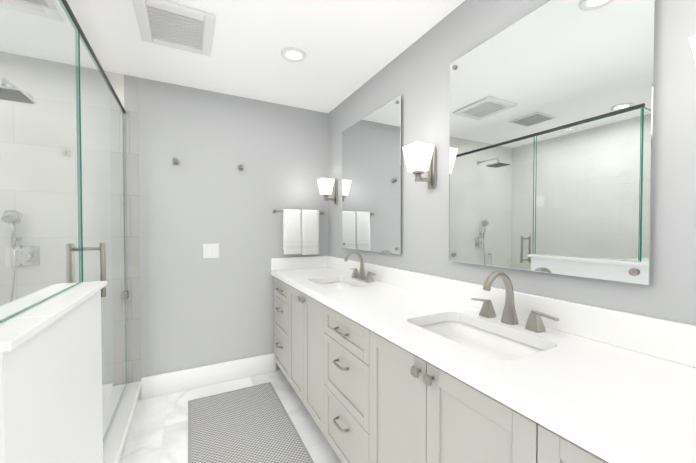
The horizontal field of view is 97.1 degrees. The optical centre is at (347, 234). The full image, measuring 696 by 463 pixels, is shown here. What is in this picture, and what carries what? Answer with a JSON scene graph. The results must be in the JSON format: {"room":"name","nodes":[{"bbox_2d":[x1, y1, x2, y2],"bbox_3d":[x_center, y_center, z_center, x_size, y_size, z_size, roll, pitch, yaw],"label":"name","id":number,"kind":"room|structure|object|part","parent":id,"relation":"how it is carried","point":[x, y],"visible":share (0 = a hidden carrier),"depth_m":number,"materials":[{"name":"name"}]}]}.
{"room":"bathroom","nodes":[
{"label":"bathroom","id":0,"kind":"room"},
{"bbox_2d":[0,52,140,399],"bbox_3d":[-2.188,0.045,2.018,1.380,2.400,0.100,-1,1,-27],"label":"tiled wall","id":1,"kind":"structure","parent":0,"point":[116,80],"depth_m":2.03,"materials":[{"name":"tile"}]},
{"bbox_2d":[0,78,39,301],"bbox_3d":[-2.051,-0.105,1.807,0.340,1.613,0.394,-1,1,-27],"label":"shower head","id":2,"kind":"object","parent":1,"relation":"attached to","point":[10,220],"depth_m":1.93},
{"bbox_2d":[120,370,341,462],"bbox_3d":[-0.440,1.322,0.446,3.015,0.100,4.540,-1,1,-27],"label":"floor","id":3,"kind":"structure","parent":0,"point":[158,431],"depth_m":2.01,"materials":[{"name":"stone"}]},
{"bbox_2d":[0,281,140,462],"bbox_3d":[-1.199,0.730,1.428,0.180,1.050,1.880,-1,1,-27],"label":"wall","id":4,"kind":"structure","parent":3,"relation":"on","point":[51,380],"depth_m":0.83,"materials":[{"name":"white paint"}]},
{"bbox_2d":[0,0,128,442],"bbox_3d":[-1.714,0.109,1.196,1.256,2.003,1.792,-1,1,-27],"label":"glass","id":5,"kind":"object","parent":4,"relation":"on","point":[98,125],"visible":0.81,"depth_m":1.38,"materials":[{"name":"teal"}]},
{"bbox_2d":[188,382,313,462],"bbox_3d":[-0.548,1.246,1.713,0.610,0.007,1.590,-1,1,-27],"label":"bath mat","id":6,"kind":"object","parent":3,"relation":"on","point":[252,424],"visible":1,"depth_m":1.94,"materials":[{"name":"grey fabric"}]},
{"bbox_2d":[274,276,618,462],"bbox_3d":[0.210,0.817,1.608,0.580,0.870,2.818,-1,1,-27],"label":"bathroom vanity","id":7,"kind":"object","parent":3,"relation":"on","point":[378,364],"depth_m":1.17,"materials":[{"name":"grey paint"}]},
{"bbox_2d":[271,268,695,462],"bbox_3d":[0.219,0.362,1.604,0.561,0.040,2.858,-1,1,-27],"label":"countertop","id":8,"kind":"structure","parent":7,"relation":"on","point":[633,407],"depth_m":0.78,"materials":[{"name":"white stone"}]},
{"bbox_2d":[315,280,362,287],"bbox_3d":[-0.078,0.441,2.151,0.350,0.161,0.520,-1,1,-27],"label":"sink","id":9,"kind":"object","parent":8,"relation":"in","point":[326,283],"depth_m":2.36,"materials":[{"name":"white ceramic"}]},
{"bbox_2d":[343,252,378,283],"bbox_3d":[0.052,0.228,2.215,0.171,0.205,0.360,-1,1,-27],"label":"faucet","id":10,"kind":"object","parent":8,"relation":"on","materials":[{"name":"silver metal"}]},
{"bbox_2d":[415,316,546,363],"bbox_3d":[0.456,0.459,1.122,0.350,0.161,0.520,-1,1,-27],"label":"sink","id":11,"kind":"object","parent":8,"relation":"in","point":[504,346],"depth_m":1.25,"materials":[{"name":"white ceramic"}]},
{"bbox_2d":[471,272,562,331],"bbox_3d":[0.586,0.246,1.186,0.171,0.205,0.360,-1,1,-27],"label":"faucet","id":12,"kind":"object","parent":8,"relation":"on","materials":[{"name":"silver metal"}]},
{"bbox_2d":[0,0,464,112],"bbox_3d":[-0.440,-1.177,0.403,3.015,0.100,4.540,-1,1,-27],"label":"ceiling","id":13,"kind":"structure","parent":0,"point":[348,47],"depth_m":1.85,"materials":[{"name":"white paint"}]},
{"bbox_2d":[15,0,56,9],"bbox_3d":[-1.545,-1.136,1.356,0.310,0.012,0.310,-1,1,-27],"label":"ceiling vent","id":14,"kind":"object","parent":13,"relation":"in","point":[41,1],"depth_m":1.51,"materials":[{"name":"white"}]},
{"bbox_2d":[132,0,215,56],"bbox_3d":[-0.947,-1.138,1.701,0.370,0.021,0.410,-1,1,-27],"label":"ceiling vent","id":15,"kind":"object","parent":13,"relation":"in","point":[166,23],"visible":0.98,"depth_m":1.67,"materials":[{"name":"white"}]},
{"bbox_2d":[281,47,305,61],"bbox_3d":[-0.349,-1.149,1.972,0.160,0.009,0.160,-1,1,-27],"label":"recessed light","id":16,"kind":"object","parent":13,"relation":"in","point":[292,54],"visible":0.98,"depth_m":1.97,"materials":[{"name":"white"}]},
{"bbox_2d":[138,77,328,377],"bbox_3d":[-0.894,0.033,2.689,1.535,2.400,0.100,-1,1,-27],"label":"wall","id":17,"kind":"structure","parent":0,"point":[197,310],"depth_m":2.53,"materials":[{"name":"grey paint"}]},
{"bbox_2d":[124,75,140,382],"bbox_3d":[-1.589,-0.029,2.270,0.084,2.260,0.002,-1,1,-27],"label":"tiled wall","id":18,"kind":"structure","parent":17,"relation":"attached to","point":[132,226],"depth_m":2.27,"materials":[{"name":"tile"}]},
{"bbox_2d":[173,158,178,164],"bbox_3d":[-1.327,-0.562,2.367,0.042,0.043,0.054,-1,1,-27],"label":"robe hook","id":19,"kind":"object","parent":17,"relation":"attached to","point":[175,161],"visible":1,"depth_m":2.38,"materials":[{"name":"silver metal"}]},
{"bbox_2d":[141,353,275,399],"bbox_3d":[-1.100,1.154,2.537,1.012,0.165,0.015,-1,1,-27],"label":"baseboard","id":20,"kind":"structure","parent":17,"relation":"attached to","point":[152,386],"depth_m":2.49,"materials":[{"name":"white"}]},
{"bbox_2d":[203,243,218,258],"bbox_3d":[-1.120,0.137,2.512,0.120,0.120,0.008,-1,1,-27],"label":"light switch","id":21,"kind":"object","parent":17,"relation":"attached to","point":[210,250],"visible":1,"depth_m":2.51,"materials":[{"name":"white plastic"}]},
{"bbox_2d":[273,209,324,254],"bbox_3d":[-0.436,-0.019,2.820,0.482,0.411,0.088,-1,1,-27],"label":"towel rail","id":22,"kind":"object","parent":17,"relation":"attached to","point":[300,231],"visible":1,"depth_m":2.78,"materials":[{"name":"white fabric"}]},
{"bbox_2d":[271,256,326,271],"bbox_3d":[-0.443,0.266,2.859,0.541,0.110,0.018,-1,1,-27],"label":"backsplash","id":23,"kind":"structure","parent":17,"relation":"attached to","point":[310,261],"depth_m":2.85,"materials":[{"name":"white stone"}]},
{"bbox_2d":[328,0,695,325],"bbox_3d":[0.854,0.061,1.096,0.100,2.400,4.540,-1,1,-27],"label":"wall","id":24,"kind":"structure","parent":0,"point":[415,75],"depth_m":1.34,"materials":[{"name":"grey paint"}]},
{"bbox_2d":[317,178,336,204],"bbox_3d":[-0.181,-0.394,2.793,0.165,0.240,0.122,-1,1,-27],"label":"sconce","id":25,"kind":"object","parent":24,"relation":"attached to","point":[325,185],"visible":1,"depth_m":2.76,"materials":[{"name":"white glass"}]},
{"bbox_3d":[-0.201,-0.428,2.783,0.122,0.136,0.122,-1,1,-27],"label":"lamp shade","id":26,"kind":"part","parent":25,"relation":"part of","materials":[{"name":"white glass"}]},
{"bbox_2d":[342,95,400,254],"bbox_3d":[0.145,-0.380,2.315,0.027,1.010,0.830,-1,1,-27],"label":"mirror","id":27,"kind":"object","parent":24,"relation":"attached to","point":[371,181],"visible":1,"depth_m":2.22,"materials":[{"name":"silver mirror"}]},
{"bbox_2d":[402,142,435,188],"bbox_3d":[0.399,-0.374,1.675,0.165,0.240,0.122,-1,1,-27],"label":"sconce","id":28,"kind":"object","parent":24,"relation":"attached to","point":[420,158],"visible":1,"depth_m":1.64,"materials":[{"name":"white glass"}]},
{"bbox_3d":[0.380,-0.409,1.665,0.122,0.136,0.122,-1,1,-27],"label":"lamp shade","id":29,"kind":"part","parent":28,"relation":"part of","materials":[{"name":"white glass"}]},
{"bbox_2d":[327,256,695,367],"bbox_3d":[0.460,0.285,1.728,0.018,0.110,2.858,-1,1,-27],"label":"backsplash","id":30,"kind":"structure","parent":24,"relation":"attached to","point":[665,339],"depth_m":1.02,"materials":[{"name":"white stone"}]},
{"bbox_2d":[449,0,654,284],"bbox_3d":[0.705,-0.361,1.237,0.027,1.010,0.780,-1,1,-27],"label":"mirror","id":31,"kind":"object","parent":24,"relation":"attached to","point":[551,135],"visible":1,"depth_m":1.11,"materials":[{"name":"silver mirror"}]},
{"bbox_2d":[689,36,695,59],"bbox_3d":[0.901,-0.357,0.708,0.165,0.240,0.122,-1,1,-27],"label":"sconce","id":32,"kind":"object","parent":24,"relation":"attached to","point":[692,40],"visible":1,"depth_m":0.72,"materials":[{"name":"white glass"}]}
]}

